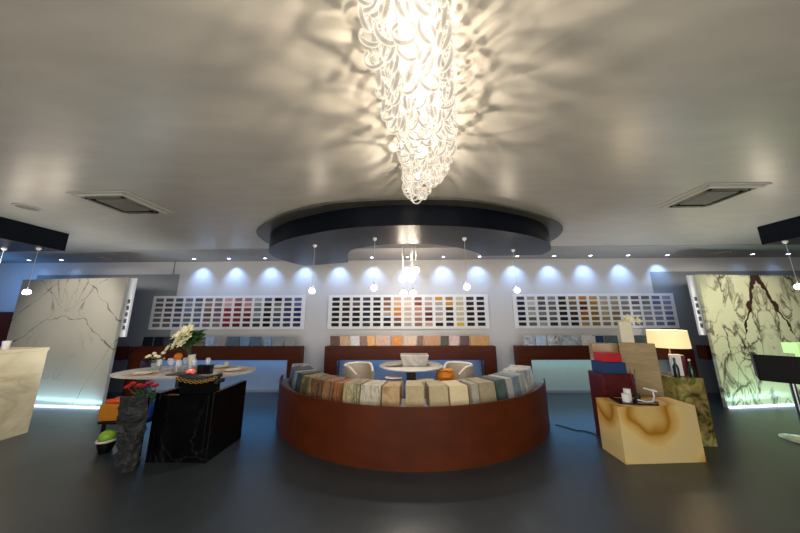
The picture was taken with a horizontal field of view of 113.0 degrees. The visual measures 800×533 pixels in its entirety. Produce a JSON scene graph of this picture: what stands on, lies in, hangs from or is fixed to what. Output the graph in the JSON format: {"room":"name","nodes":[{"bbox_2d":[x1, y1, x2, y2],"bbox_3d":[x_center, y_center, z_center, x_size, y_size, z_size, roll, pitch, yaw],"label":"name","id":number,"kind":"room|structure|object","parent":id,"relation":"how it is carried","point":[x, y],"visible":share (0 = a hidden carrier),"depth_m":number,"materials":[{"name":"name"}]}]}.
{"room":"store","nodes":[
{"label":"store","id":0,"kind":"room"},
{"bbox_2d":[0,0,799,262],"bbox_3d":[0.010,-1.331,1.082,24.000,0.165,11.600,0,-11,1],"label":"ceiling","id":1,"kind":"structure","parent":0,"point":[227,117],"depth_m":1.97,"materials":[{"name":"paint"}]},
{"bbox_2d":[11,203,42,211],"bbox_3d":[-4.842,-0.764,3.444,0.240,0.012,0.240,0,-11,1],"label":"ceiling speaker","id":2,"kind":"object","parent":1,"relation":"attached to","point":[20,206],"visible":1,"depth_m":3.43,"materials":[{"name":"white plastic"}]},
{"bbox_2d":[14,205,39,210],"bbox_3d":[-4.842,-0.766,3.444,0.200,0.008,0.200,0,-11,1],"label":"grille","id":3,"kind":"object","parent":2,"relation":"attached to","point":[25,207],"depth_m":3.43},
{"bbox_2d":[0,217,68,289],"bbox_3d":[-7.514,-0.377,2.681,3.680,1.051,3.610,0,-11,1],"label":"globe pendant","id":4,"kind":"object","parent":1,"relation":"attached to","point":[36,248],"depth_m":4.12,"materials":[{"name":"black metal"}]},
{"bbox_2d":[66,191,172,214],"bbox_3d":[-3.474,-0.776,3.337,0.714,0.040,0.638,0,-11,1],"label":"ceiling vent","id":5,"kind":"object","parent":1,"relation":"in","point":[122,202],"visible":1,"depth_m":3.24,"materials":[{"name":"white plastic"}]},
{"bbox_2d":[96,198,148,210],"bbox_3d":[-3.474,-0.774,3.336,0.334,0.035,0.334,0,-11,1],"label":"grille","id":6,"kind":"object","parent":5,"relation":"attached to","point":[122,204],"depth_m":3.29,"materials":[{"name":"metal"}]},
{"bbox_2d":[356,0,457,203],"bbox_3d":[0.114,-0.886,1.451,0.419,0.590,2.002,-2,-11,7],"label":"glass chandelier","id":7,"kind":"object","parent":1,"relation":"hanging from","point":[422,66],"visible":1,"depth_m":1.19,"materials":[{"name":"glass"}]},
{"bbox_2d":[256,198,562,287],"bbox_3d":[0.152,-0.059,4.394,5.340,1.061,2.600,0,-11,1],"label":"ceiling canopy","id":8,"kind":"object","parent":1,"relation":"attached to","point":[374,238],"depth_m":3.67,"materials":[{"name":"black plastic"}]},
{"bbox_2d":[653,182,772,208],"bbox_3d":[3.715,-0.831,3.201,0.714,0.040,0.638,0,-11,1],"label":"ceiling vent","id":9,"kind":"object","parent":1,"relation":"in","point":[708,195],"visible":1,"depth_m":3.11,"materials":[{"name":"white plastic"}]},
{"bbox_2d":[680,191,738,204],"bbox_3d":[3.715,-0.828,3.201,0.334,0.035,0.334,0,-11,1],"label":"grille","id":10,"kind":"object","parent":9,"relation":"attached to","point":[708,197],"depth_m":3.16,"materials":[{"name":"metal"}]},
{"bbox_2d":[757,216,799,283],"bbox_3d":[7.603,-0.497,2.397,3.680,1.041,3.610,0,-11,1],"label":"ceiling light","id":11,"kind":"object","parent":1,"relation":"attached to","point":[787,241],"depth_m":4.03,"materials":[{"name":"black metal"}]},
{"bbox_2d":[0,392,799,532],"bbox_3d":[0.022,1.775,0.461,24.000,0.100,11.600,0,-11,1],"label":"floor","id":12,"kind":"structure","parent":0,"point":[54,479],"depth_m":2.56,"materials":[{"name":"concrete"}]},
{"bbox_2d":[0,312,13,346],"bbox_3d":[-9.335,1.945,5.982,1.480,1.800,0.540,0,-11,1],"label":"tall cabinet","id":13,"kind":"object","parent":12,"relation":"on","point":[5,317],"visible":0.04,"depth_m":5.87,"materials":[{"name":"red wood"}]},
{"bbox_2d":[0,347,49,439],"bbox_3d":[-5.884,1.571,2.647,0.830,1.200,2.790,0,-11,1],"label":"reception desk","id":14,"kind":"object","parent":12,"relation":"on","point":[21,368],"visible":1,"depth_m":3.79,"materials":[{"name":"beige stone"}]},
{"bbox_2d":[1,341,11,348],"bbox_3d":[-5.819,1.157,3.916,0.090,0.110,0.090,0,-11,1],"label":"cup","id":15,"kind":"object","parent":14,"relation":"on","point":[5,344],"visible":1,"depth_m":3.90,"materials":[{"name":"ceramic"}]},
{"bbox_2d":[6,277,137,408],"bbox_3d":[-6.750,1.460,5.291,2.567,2.460,0.163,-1,-11,4],"label":"display","id":16,"kind":"object","parent":12,"relation":"on","point":[81,321],"visible":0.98,"depth_m":5.30,"materials":[{"name":"grey stone"}]},
{"bbox_2d":[95,429,116,454],"bbox_3d":[-3.662,2.178,3.312,0.208,0.253,0.207,0,-11,1],"label":"bowl","id":17,"kind":"object","parent":12,"relation":"on","point":[106,441],"visible":0.92,"depth_m":3.26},
{"bbox_2d":[114,346,129,359],"bbox_3d":[-7.275,2.292,5.805,2.400,1.035,0.190,0,-11,1],"label":"bench","id":18,"kind":"object","parent":12,"relation":"on","point":[122,352],"visible":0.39,"depth_m":5.80,"materials":[{"name":"brown wood"}]},
{"bbox_2d":[97,417,151,433],"bbox_3d":[-3.558,2.180,3.513,0.600,0.328,0.340,0,-11,1],"label":"plant stand","id":19,"kind":"object","parent":12,"relation":"on","point":[104,423],"visible":0.13,"depth_m":3.41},
{"bbox_2d":[98,396,120,420],"bbox_3d":[-3.739,1.875,3.516,0.330,0.278,0.219,0,-11,1],"label":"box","id":20,"kind":"object","parent":19,"relation":"on","point":[108,411],"visible":0.56,"depth_m":3.42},
{"bbox_2d":[97,417,151,423],"bbox_3d":[-3.559,2.032,3.542,0.600,0.025,0.340,0,-11,1],"label":"shelf","id":21,"kind":"object","parent":19,"relation":"attached to","point":[149,419],"depth_m":3.41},
{"bbox_2d":[125,381,146,395],"bbox_3d":[-3.642,1.808,3.654,0.238,0.457,0.260,0,-11,1],"label":"potted flower","id":22,"kind":"object","parent":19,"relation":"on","point":[140,392],"visible":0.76,"depth_m":3.64,"materials":[{"name":"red plant"}]},
{"bbox_2d":[140,381,159,416],"bbox_3d":[-3.401,1.787,3.592,0.231,0.472,0.257,4,-12,-21],"label":"potted flower","id":23,"kind":"object","parent":19,"relation":"on","point":[149,383],"visible":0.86,"depth_m":3.58,"materials":[{"name":"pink plant"}]},
{"bbox_2d":[114,396,150,472],"bbox_3d":[-3.045,1.861,2.977,0.364,0.740,0.205,0,-11,1],"label":"stone block","id":24,"kind":"object","parent":12,"relation":"on","point":[132,417],"visible":1,"depth_m":2.93,"materials":[{"name":"black stone"}]},
{"bbox_2d":[110,365,256,378],"bbox_3d":[-3.631,2.151,4.458,2.240,0.755,1.120,0,-11,1],"label":"dining table","id":25,"kind":"object","parent":12,"relation":"on","point":[183,368],"visible":0.45,"depth_m":4.43,"materials":[{"name":"white stone"}]},
{"bbox_2d":[145,351,165,369],"bbox_3d":[-4.261,1.642,4.623,0.370,0.314,0.220,0,-11,1],"label":"vase","id":26,"kind":"object","parent":25,"relation":"on","point":[156,365],"visible":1,"depth_m":4.59,"materials":[{"name":"glass"}]},
{"bbox_2d":[166,372,200,375],"bbox_3d":[-3.408,1.709,4.216,0.500,0.014,0.200,-1,-11,4],"label":"serving tray","id":27,"kind":"object","parent":25,"relation":"on","point":[175,373],"visible":0.52,"depth_m":4.17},
{"bbox_2d":[196,364,206,373],"bbox_3d":[-3.178,1.646,4.244,0.100,0.139,0.085,0,-11,1],"label":"box","id":28,"kind":"object","parent":27,"relation":"on","point":[200,368],"visible":0.83,"depth_m":4.21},
{"bbox_2d":[164,324,207,364],"bbox_3d":[-3.704,1.383,4.579,0.612,0.801,0.407,0,-11,1],"label":"flower vase","id":29,"kind":"object","parent":25,"relation":"on","point":[189,337],"visible":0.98,"depth_m":4.52,"materials":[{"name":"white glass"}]},
{"bbox_2d":[204,364,213,373],"bbox_3d":[-3.058,1.645,4.242,0.100,0.139,0.085,0,-11,1],"label":"box","id":30,"kind":"object","parent":25,"relation":"on","point":[208,369],"visible":1,"depth_m":4.21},
{"bbox_2d":[145,378,246,462],"bbox_3d":[-2.567,1.875,3.441,0.710,0.891,0.660,0,-11,1],"label":"counter","id":31,"kind":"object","parent":12,"relation":"on","point":[191,423],"depth_m":3.14,"materials":[{"name":"black stone"}]},
{"bbox_2d":[174,373,224,387],"bbox_3d":[-2.498,1.422,3.313,0.532,0.148,0.172,0,-11,1],"label":"scarf","id":32,"kind":"object","parent":31,"relation":"on","point":[194,378],"visible":0.99,"depth_m":3.25,"materials":[{"name":"black fabric"}]},
{"bbox_2d":[122,346,303,395],"bbox_3d":[-4.000,2.267,5.743,3.750,1.035,0.190,0,-11,1],"label":"bench","id":33,"kind":"object","parent":12,"relation":"on","point":[292,354],"visible":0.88,"depth_m":5.72,"materials":[{"name":"brown wood"}]},
{"bbox_2d":[142,337,153,345],"bbox_3d":[-5.612,1.671,5.900,0.226,0.201,0.060,0,-11,1],"label":"sample","id":34,"kind":"object","parent":33,"relation":"on","point":[147,341],"visible":1,"depth_m":5.89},
{"bbox_2d":[153,337,164,345],"bbox_3d":[-5.357,1.669,5.895,0.236,0.201,0.060,0,-11,1],"label":"sample","id":35,"kind":"object","parent":33,"relation":"on","point":[158,341],"visible":1,"depth_m":5.88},
{"bbox_2d":[205,337,215,345],"bbox_3d":[-4.205,1.660,5.874,0.221,0.201,0.060,0,-11,1],"label":"sample","id":36,"kind":"object","parent":33,"relation":"on","point":[210,341],"visible":1,"depth_m":5.86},
{"bbox_2d":[215,337,226,345],"bbox_3d":[-3.965,1.658,5.869,0.261,0.201,0.060,0,-11,1],"label":"sample","id":37,"kind":"object","parent":33,"relation":"on","point":[219,341],"visible":1,"depth_m":5.86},
{"bbox_2d":[227,337,239,345],"bbox_3d":[-3.680,1.656,5.864,0.291,0.201,0.060,0,-11,1],"label":"sample","id":38,"kind":"object","parent":33,"relation":"on","point":[232,341],"visible":0.94,"depth_m":5.85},
{"bbox_2d":[240,337,249,345],"bbox_3d":[-3.425,1.654,5.859,0.221,0.201,0.060,0,-11,1],"label":"sample","id":39,"kind":"object","parent":33,"relation":"on","point":[244,341],"visible":0.9,"depth_m":5.84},
{"bbox_2d":[250,337,261,345],"bbox_3d":[-3.185,1.652,5.854,0.261,0.201,0.060,0,-11,1],"label":"sample","id":40,"kind":"object","parent":33,"relation":"on","point":[254,341],"visible":0.92,"depth_m":5.84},
{"bbox_2d":[263,337,271,345],"bbox_3d":[-2.920,1.650,5.849,0.191,0.201,0.060,0,-11,1],"label":"sample","id":41,"kind":"object","parent":33,"relation":"on","point":[267,340],"visible":0.97,"depth_m":5.83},
{"bbox_2d":[272,337,283,345],"bbox_3d":[-2.691,1.648,5.845,0.251,0.201,0.060,0,-11,1],"label":"sample","id":42,"kind":"object","parent":33,"relation":"on","point":[277,341],"visible":0.99,"depth_m":5.83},
{"bbox_2d":[285,336,295,345],"bbox_3d":[-2.416,1.646,5.840,0.261,0.201,0.060,0,-11,1],"label":"sample","id":43,"kind":"object","parent":33,"relation":"on","point":[289,340],"visible":1,"depth_m":5.83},
{"bbox_2d":[343,361,373,379],"bbox_3d":[-0.810,2.246,5.027,0.549,0.772,0.600,-7,-13,29],"label":"tub chair","id":44,"kind":"object","parent":12,"relation":"on","point":[359,369],"visible":0.58,"depth_m":5.24,"materials":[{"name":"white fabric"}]},
{"bbox_2d":[324,345,497,375],"bbox_3d":[0.214,2.235,5.664,3.660,1.035,0.190,0,-11,1],"label":"bench","id":45,"kind":"object","parent":12,"relation":"on","point":[333,354],"visible":0.81,"depth_m":5.64,"materials":[{"name":"brown wood"}]},
{"bbox_2d":[330,336,339,345],"bbox_3d":[-1.426,1.636,5.822,0.222,0.206,0.061,0,-11,1],"label":"sample","id":46,"kind":"object","parent":45,"relation":"on","point":[334,340],"visible":1,"depth_m":5.81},
{"bbox_2d":[340,336,349,345],"bbox_3d":[-1.206,1.635,5.818,0.242,0.206,0.061,0,-11,1],"label":"sample","id":47,"kind":"object","parent":45,"relation":"on","point":[344,340],"visible":1,"depth_m":5.80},
{"bbox_2d":[350,336,359,345],"bbox_3d":[-0.984,1.633,5.814,0.217,0.206,0.061,0,-11,1],"label":"sample","id":48,"kind":"object","parent":45,"relation":"on","point":[355,341],"visible":1,"depth_m":5.80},
{"bbox_2d":[367,336,374,345],"bbox_3d":[-0.631,1.630,5.807,0.192,0.206,0.061,0,-11,1],"label":"sample","id":49,"kind":"object","parent":45,"relation":"on","point":[370,339],"visible":1,"depth_m":5.79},
{"bbox_2d":[376,336,390,345],"bbox_3d":[-0.371,1.628,5.802,0.332,0.206,0.061,0,-11,1],"label":"sample","id":50,"kind":"object","parent":45,"relation":"on","point":[380,340],"visible":1,"depth_m":5.79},
{"bbox_2d":[392,336,401,345],"bbox_3d":[-0.065,1.626,5.796,0.234,0.206,0.061,0,-11,1],"label":"sample","id":51,"kind":"object","parent":45,"relation":"on","point":[396,340],"visible":1,"depth_m":5.78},
{"bbox_2d":[403,336,415,345],"bbox_3d":[0.215,1.624,5.791,0.294,0.206,0.061,0,-11,1],"label":"sample","id":52,"kind":"object","parent":45,"relation":"on","point":[408,340],"visible":1,"depth_m":5.77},
{"bbox_2d":[424,336,439,345],"bbox_3d":[0.705,1.620,5.782,0.354,0.206,0.061,0,-11,1],"label":"sample","id":53,"kind":"object","parent":45,"relation":"on","point":[429,340],"visible":1,"depth_m":5.76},
{"bbox_2d":[449,336,458,345],"bbox_3d":[1.180,1.617,5.773,0.224,0.206,0.061,0,-11,1],"label":"sample","id":54,"kind":"object","parent":45,"relation":"on","point":[453,340],"visible":1,"depth_m":5.76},
{"bbox_2d":[460,336,468,345],"bbox_3d":[1.410,1.615,5.769,0.204,0.206,0.061,0,-11,1],"label":"sample","id":55,"kind":"object","parent":45,"relation":"on","point":[464,340],"visible":1,"depth_m":5.75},
{"bbox_2d":[470,336,488,345],"bbox_3d":[1.735,1.612,5.762,0.414,0.206,0.061,0,-11,1],"label":"sample","id":56,"kind":"object","parent":45,"relation":"on","point":[474,340],"visible":1,"depth_m":5.75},
{"bbox_2d":[379,360,442,380],"bbox_3d":[0.210,2.228,4.926,1.200,0.760,1.200,0,-11,1],"label":"pedestal table","id":57,"kind":"object","parent":12,"relation":"on","point":[431,366],"visible":0.53,"depth_m":4.73,"materials":[{"name":"white stone"}]},
{"bbox_2d":[400,353,428,366],"bbox_3d":[0.267,1.740,4.951,0.514,0.205,0.336,0,-11,1],"label":"stone basin","id":58,"kind":"object","parent":57,"relation":"on","point":[408,359],"visible":1,"depth_m":4.80,"materials":[{"name":"white stone"}]},
{"bbox_2d":[276,374,549,471],"bbox_3d":[0.122,2.074,3.846,4.506,0.640,1.949,0,-11,1],"label":"countertop","id":59,"kind":"structure","parent":12,"relation":"on","point":[401,438],"depth_m":3.01,"materials":[{"name":"brown wood"}]},
{"bbox_2d":[289,366,313,386],"bbox_3d":[-1.626,1.798,4.357,0.338,0.250,0.334,6,-13,-27],"label":"stone block","id":60,"kind":"object","parent":59,"relation":"on","point":[293,369],"visible":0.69,"depth_m":4.32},
{"bbox_2d":[291,369,314,389],"bbox_3d":[-1.492,1.755,4.131,0.337,0.245,0.163,8,-14,-34],"label":"stone block","id":61,"kind":"object","parent":59,"relation":"on","point":[295,372],"visible":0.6,"depth_m":4.07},
{"bbox_2d":[294,370,321,392],"bbox_3d":[-1.377,1.723,3.986,0.338,0.250,0.194,9,-15,-39],"label":"stone block","id":62,"kind":"object","parent":59,"relation":"on","point":[300,374],"visible":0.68,"depth_m":3.92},
{"bbox_2d":[300,373,329,395],"bbox_3d":[-1.218,1.694,3.822,0.272,0.240,0.336,-11,-15,42],"label":"stone block","id":63,"kind":"object","parent":59,"relation":"on","point":[307,380],"visible":0.54,"depth_m":3.73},
{"bbox_2d":[310,375,338,398],"bbox_3d":[-1.032,1.663,3.667,0.210,0.240,0.337,-8,-14,36],"label":"stone block","id":64,"kind":"object","parent":59,"relation":"on","point":[317,385],"visible":0.52,"depth_m":3.56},
{"bbox_2d":[321,376,347,400],"bbox_3d":[-0.866,1.640,3.557,0.183,0.240,0.337,-7,-13,30],"label":"stone block","id":65,"kind":"object","parent":59,"relation":"on","point":[328,385],"visible":0.51,"depth_m":3.44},
{"bbox_2d":[333,378,353,401],"bbox_3d":[-0.722,1.626,3.478,0.136,0.235,0.336,-6,-13,26],"label":"stone block","id":66,"kind":"object","parent":59,"relation":"on","point":[339,386],"visible":0.42,"depth_m":3.35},
{"bbox_2d":[342,378,369,403],"bbox_3d":[-0.551,1.606,3.407,0.233,0.245,0.337,-5,-12,21],"label":"stone block","id":67,"kind":"object","parent":59,"relation":"on","point":[352,389],"visible":0.64,"depth_m":3.28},
{"bbox_2d":[360,380,386,405],"bbox_3d":[-0.322,1.593,3.334,0.257,0.240,0.336,-3,-12,14],"label":"stone block","id":68,"kind":"object","parent":59,"relation":"on","point":[371,391],"visible":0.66,"depth_m":3.20,"materials":[{"name":"stone"}]},
{"bbox_2d":[381,381,401,405],"bbox_3d":[-0.091,1.586,3.287,0.214,0.235,0.336,-2,-11,8],"label":"stone block","id":69,"kind":"object","parent":59,"relation":"on","point":[392,390],"visible":0.8,"depth_m":3.16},
{"bbox_2d":[281,378,542,406],"bbox_3d":[0.122,1.849,3.900,4.465,0.040,1.922,0,-11,1],"label":"shelf","id":70,"kind":"object","parent":59,"relation":"attached to","point":[299,401],"depth_m":3.46,"materials":[{"name":"multicoloured"}]},
{"bbox_2d":[406,380,423,406],"bbox_3d":[0.178,1.573,3.270,0.218,0.250,0.340,0,-11,1],"label":"stone block","id":71,"kind":"object","parent":59,"relation":"on","point":[414,389],"visible":0.8,"depth_m":3.13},
{"bbox_2d":[425,380,448,406],"bbox_3d":[0.444,1.578,3.284,0.229,0.245,0.337,1,-11,-7],"label":"stone block","id":72,"kind":"object","parent":59,"relation":"on","point":[436,391],"visible":0.8,"depth_m":3.15,"materials":[{"name":"stone"}]},
{"bbox_2d":[441,380,468,405],"bbox_3d":[0.678,1.590,3.323,0.237,0.235,0.336,2,-12,-13],"label":"stone block","id":73,"kind":"object","parent":59,"relation":"on","point":[457,391],"visible":0.66,"depth_m":3.19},
{"bbox_2d":[459,379,479,403],"bbox_3d":[0.876,1.598,3.378,0.097,0.240,0.337,4,-12,-19],"label":"stone block","id":74,"kind":"object","parent":59,"relation":"on","point":[473,394],"visible":0.53,"depth_m":3.26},
{"bbox_2d":[465,377,496,402],"bbox_3d":[1.040,1.608,3.446,0.249,0.245,0.337,5,-12,-24],"label":"stone block","id":75,"kind":"object","parent":59,"relation":"on","point":[486,388],"visible":0.64,"depth_m":3.32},
{"bbox_2d":[479,375,508,400],"bbox_3d":[1.242,1.625,3.547,0.194,0.250,0.338,6,-13,-30],"label":"stone block","id":76,"kind":"object","parent":59,"relation":"on","point":[500,384],"visible":0.52,"depth_m":3.43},
{"bbox_2d":[488,374,514,397],"bbox_3d":[1.382,1.642,3.634,0.117,0.250,0.338,8,-14,-34],"label":"stone block","id":77,"kind":"object","parent":59,"relation":"on","point":[509,385],"visible":0.47,"depth_m":3.52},
{"bbox_2d":[493,373,521,396],"bbox_3d":[1.502,1.657,3.725,0.163,0.255,0.339,9,-14,-38],"label":"stone block","id":78,"kind":"object","parent":59,"relation":"on","point":[515,380],"visible":0.48,"depth_m":3.62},
{"bbox_2d":[499,371,526,394],"bbox_3d":[1.627,1.675,3.833,0.148,0.260,0.340,10,-15,-43],"label":"stone block","id":79,"kind":"object","parent":59,"relation":"on","point":[520,375],"visible":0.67,"depth_m":3.74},
{"bbox_2d":[503,366,533,392],"bbox_3d":[1.795,1.703,4.023,0.342,0.280,0.350,-9,-14,38],"label":"stone block","id":80,"kind":"object","parent":59,"relation":"on","point":[526,372],"visible":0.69,"depth_m":3.94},
{"bbox_2d":[510,365,534,386],"bbox_3d":[1.943,1.736,4.219,0.344,0.290,0.124,-7,-13,32],"label":"stone block","id":81,"kind":"object","parent":59,"relation":"on","point":[521,366],"visible":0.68,"depth_m":4.17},
{"bbox_2d":[417,377,433,396],"bbox_3d":[0.429,2.182,4.370,0.340,0.630,0.340,0,-11,1],"label":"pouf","id":82,"kind":"object","parent":12,"relation":"on","point":[423,379],"visible":0.21,"depth_m":4.38,"materials":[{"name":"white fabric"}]},
{"bbox_2d":[443,361,473,381],"bbox_3d":[1.125,2.234,5.006,0.549,0.772,0.600,3,-12,-17],"label":"tub chair","id":83,"kind":"object","parent":12,"relation":"on","point":[462,370],"visible":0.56,"depth_m":5.22,"materials":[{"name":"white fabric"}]},
{"bbox_2d":[435,368,454,380],"bbox_3d":[0.810,1.983,4.767,0.346,0.282,0.224,0,-11,1],"label":"bag","id":84,"kind":"object","parent":83,"relation":"on","point":[444,374],"visible":0.75,"depth_m":4.71,"materials":[{"name":"leather"}]},
{"bbox_2d":[588,343,618,365],"bbox_3d":[3.211,1.813,4.081,0.340,1.220,0.160,-4,-12,18],"label":"block","id":85,"kind":"object","parent":12,"relation":"on","point":[593,347],"visible":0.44,"depth_m":4.13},
{"bbox_2d":[513,345,698,377],"bbox_3d":[4.313,2.204,5.587,3.660,1.035,0.190,0,-11,1],"label":"bench","id":86,"kind":"object","parent":12,"relation":"on","point":[523,355],"visible":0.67,"depth_m":5.58,"materials":[{"name":"brown wood"}]},
{"bbox_2d":[523,336,534,345],"bbox_3d":[2.796,1.604,5.742,0.258,0.206,0.061,0,-11,1],"label":"sample","id":87,"kind":"object","parent":86,"relation":"on","point":[527,340],"visible":1,"depth_m":5.73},
{"bbox_2d":[535,336,545,344],"bbox_3d":[3.046,1.602,5.738,0.238,0.206,0.061,0,-11,1],"label":"sample","id":88,"kind":"object","parent":86,"relation":"on","point":[539,340],"visible":1,"depth_m":5.72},
{"bbox_2d":[547,336,559,344],"bbox_3d":[3.311,1.600,5.733,0.268,0.206,0.061,0,-11,1],"label":"sample","id":89,"kind":"object","parent":86,"relation":"on","point":[551,340],"visible":1,"depth_m":5.72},
{"bbox_2d":[560,335,579,344],"bbox_3d":[3.671,1.598,5.726,0.428,0.206,0.061,0,-11,1],"label":"sample","id":90,"kind":"object","parent":86,"relation":"on","point":[573,339],"visible":1,"depth_m":5.71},
{"bbox_2d":[581,335,591,344],"bbox_3d":[4.021,1.595,5.719,0.228,0.206,0.061,0,-11,1],"label":"sample","id":91,"kind":"object","parent":86,"relation":"on","point":[585,339],"visible":0.8,"depth_m":5.71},
{"bbox_2d":[591,336,603,342],"bbox_3d":[4.251,1.597,5.714,0.220,0.204,0.100,0,-11,1],"label":"sample","id":92,"kind":"object","parent":86,"relation":"on","point":[595,339],"visible":0.61,"depth_m":5.67,"materials":[{"name":"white paint"}]},
{"bbox_2d":[604,335,617,343],"bbox_3d":[4.556,1.591,5.709,0.278,0.206,0.061,0,-11,1],"label":"sample","id":93,"kind":"object","parent":86,"relation":"on","point":[608,338],"visible":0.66,"depth_m":5.71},
{"bbox_2d":[634,335,646,342],"bbox_3d":[5.166,1.586,5.698,0.318,0.206,0.061,0,-11,1],"label":"sample","id":94,"kind":"object","parent":86,"relation":"on","point":[637,338],"visible":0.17,"depth_m":5.69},
{"bbox_2d":[588,370,635,435],"bbox_3d":[2.985,1.921,3.686,0.420,0.855,0.300,0,-11,1],"label":"pedestal","id":95,"kind":"object","parent":12,"relation":"on","point":[602,385],"visible":0.42,"depth_m":3.62,"materials":[{"name":"stone"}]},
{"bbox_2d":[591,360,626,373],"bbox_3d":[2.967,1.426,3.775,0.310,0.145,0.240,0,-11,1],"label":"gift box","id":96,"kind":"object","parent":95,"relation":"on","point":[598,366],"visible":0.86,"depth_m":3.67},
{"bbox_2d":[593,352,621,361],"bbox_3d":[2.972,1.294,3.802,0.250,0.115,0.200,0,-11,1],"label":"gift box","id":97,"kind":"object","parent":96,"relation":"on","point":[599,356],"visible":1,"depth_m":3.71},
{"bbox_2d":[618,342,664,396],"bbox_3d":[3.446,1.730,3.749,0.400,1.250,0.100,-9,-14,36],"label":"block","id":98,"kind":"object","parent":12,"relation":"on","point":[641,357],"visible":0.5,"depth_m":3.74,"materials":[{"name":"wood"}]},
{"bbox_2d":[617,314,641,342],"bbox_3d":[3.412,0.909,3.916,0.277,0.420,0.182,-7,-13,32],"label":"vase","id":99,"kind":"object","parent":98,"relation":"on","point":[625,329],"visible":1,"depth_m":3.91,"materials":[{"name":"beige ceramic"}]},
{"bbox_2d":[596,397,705,463],"bbox_3d":[3.014,1.960,3.214,0.965,0.592,0.410,0,-11,1],"label":"stone pedestal","id":100,"kind":"object","parent":12,"relation":"on","point":[668,432],"visible":0.93,"depth_m":3.06,"materials":[{"name":"stone"}]},
{"bbox_2d":[609,397,658,405],"bbox_3d":[2.879,1.653,3.218,0.494,0.014,0.245,-5,-12,22],"label":"tray","id":101,"kind":"object","parent":100,"relation":"on","point":[617,400],"visible":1,"depth_m":3.20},
{"bbox_2d":[621,393,630,401],"bbox_3d":[2.774,1.610,3.253,0.084,0.085,0.084,0,-11,1],"label":"cup","id":102,"kind":"object","parent":101,"relation":"on","point":[625,397],"visible":1,"depth_m":3.23,"materials":[{"name":"ceramic"}]},
{"bbox_2d":[629,369,640,399],"bbox_3d":[3.006,1.505,3.392,0.069,0.370,0.069,-8,-14,34],"label":"reed diffuser","id":103,"kind":"object","parent":100,"relation":"on","point":[636,395],"visible":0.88,"depth_m":3.37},
{"bbox_2d":[660,372,717,446],"bbox_3d":[3.864,1.932,3.656,0.360,0.815,0.420,0,-11,1],"label":"pedestal","id":104,"kind":"object","parent":12,"relation":"on","point":[686,389],"visible":0.38,"depth_m":3.49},
{"bbox_2d":[646,330,691,373],"bbox_3d":[3.953,1.248,3.883,0.460,0.615,0.460,0,-11,1],"label":"table lamp","id":105,"kind":"object","parent":104,"relation":"on","point":[670,339],"visible":0.79,"depth_m":3.76,"materials":[{"name":"beige fabric"}]},
{"bbox_2d":[668,354,683,375],"bbox_3d":[3.871,1.378,3.716,0.125,0.284,0.031,-3,-12,15],"label":"upright book","id":106,"kind":"object","parent":104,"relation":"on","point":[677,357],"visible":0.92,"depth_m":3.71,"materials":[{"name":"paper"}]},
{"bbox_2d":[672,358,680,377],"bbox_3d":[3.780,1.383,3.635,0.068,0.253,0.067,0,-11,1],"label":"bottle","id":107,"kind":"object","parent":104,"relation":"on","point":[676,371],"visible":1,"depth_m":3.61,"materials":[{"name":"green glass"}]},
{"bbox_2d":[680,355,688,375],"bbox_3d":[3.966,1.381,3.708,0.050,0.274,0.040,-3,-12,15],"label":"upright book","id":108,"kind":"object","parent":104,"relation":"on","point":[683,360],"visible":0.82,"depth_m":3.69,"materials":[{"name":"red paper"}]},
{"bbox_2d":[687,359,695,377],"bbox_3d":[3.980,1.391,3.629,0.068,0.234,0.067,0,-11,1],"label":"bottle","id":109,"kind":"object","parent":104,"relation":"on","point":[690,368],"visible":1,"depth_m":3.60,"materials":[{"name":"green glass"}]},
{"bbox_2d":[696,345,712,359],"bbox_3d":[7.712,2.178,5.523,2.620,1.035,0.190,0,-11,1],"label":"bench","id":110,"kind":"object","parent":12,"relation":"on","point":[703,351],"visible":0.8,"depth_m":5.58,"materials":[{"name":"brown wood"}]},
{"bbox_2d":[686,274,799,408],"bbox_3d":[7.085,1.384,5.176,2.462,2.460,0.165,0,-11,-3],"label":"display","id":111,"kind":"object","parent":12,"relation":"on","point":[740,315],"visible":1,"depth_m":5.19,"materials":[{"name":"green stone"}]},
{"bbox_2d":[750,352,799,443],"bbox_3d":[5.446,1.760,3.543,0.500,1.095,0.750,9,-15,-40],"label":"bar stool","id":112,"kind":"object","parent":12,"relation":"on","point":[772,368],"visible":1,"depth_m":3.59,"materials":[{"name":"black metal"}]},
{"bbox_2d":[781,342,799,356],"bbox_3d":[6.730,1.784,4.005,1.320,1.220,0.180,0,-11,1],"label":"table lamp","id":113,"kind":"object","parent":12,"relation":"on","point":[788,347],"depth_m":4.12,"materials":[{"name":"green fabric"}]},
{"bbox_2d":[0,257,799,392],"bbox_3d":[0.129,1.339,6.323,24.000,3.050,0.212,0,-11,1],"label":"wall","id":114,"kind":"structure","parent":0,"point":[495,278],"depth_m":6.36,"materials":[{"name":"white paint"}]},
{"bbox_2d":[148,295,305,329],"bbox_3d":[-4.114,1.092,6.319,3.720,0.795,0.023,0,-11,1],"label":"board","id":115,"kind":"object","parent":114,"relation":"attached to","point":[252,311],"visible":0.99,"depth_m":6.32,"materials":[{"name":"plastic"}]},
{"bbox_2d":[144,390,590,392],"bbox_3d":[0.233,2.789,5.925,12.200,0.050,0.020,0,-11,1],"label":"baseboard","id":116,"kind":"structure","parent":114,"relation":"attached to","point":[547,391],"depth_m":5.86,"materials":[{"name":"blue paint"}]},
{"bbox_2d":[327,294,489,328],"bbox_3d":[0.185,1.060,6.238,3.780,0.795,0.023,0,-11,1],"label":"board","id":117,"kind":"object","parent":114,"relation":"attached to","point":[431,311],"visible":1,"depth_m":6.23,"materials":[{"name":"stone"}]},
{"bbox_2d":[512,293,679,328],"bbox_3d":[4.520,1.027,6.157,3.730,0.795,0.023,0,-11,1],"label":"board","id":118,"kind":"object","parent":114,"relation":"attached to","point":[654,310],"visible":0.97,"depth_m":6.15,"materials":[{"name":"stone"}]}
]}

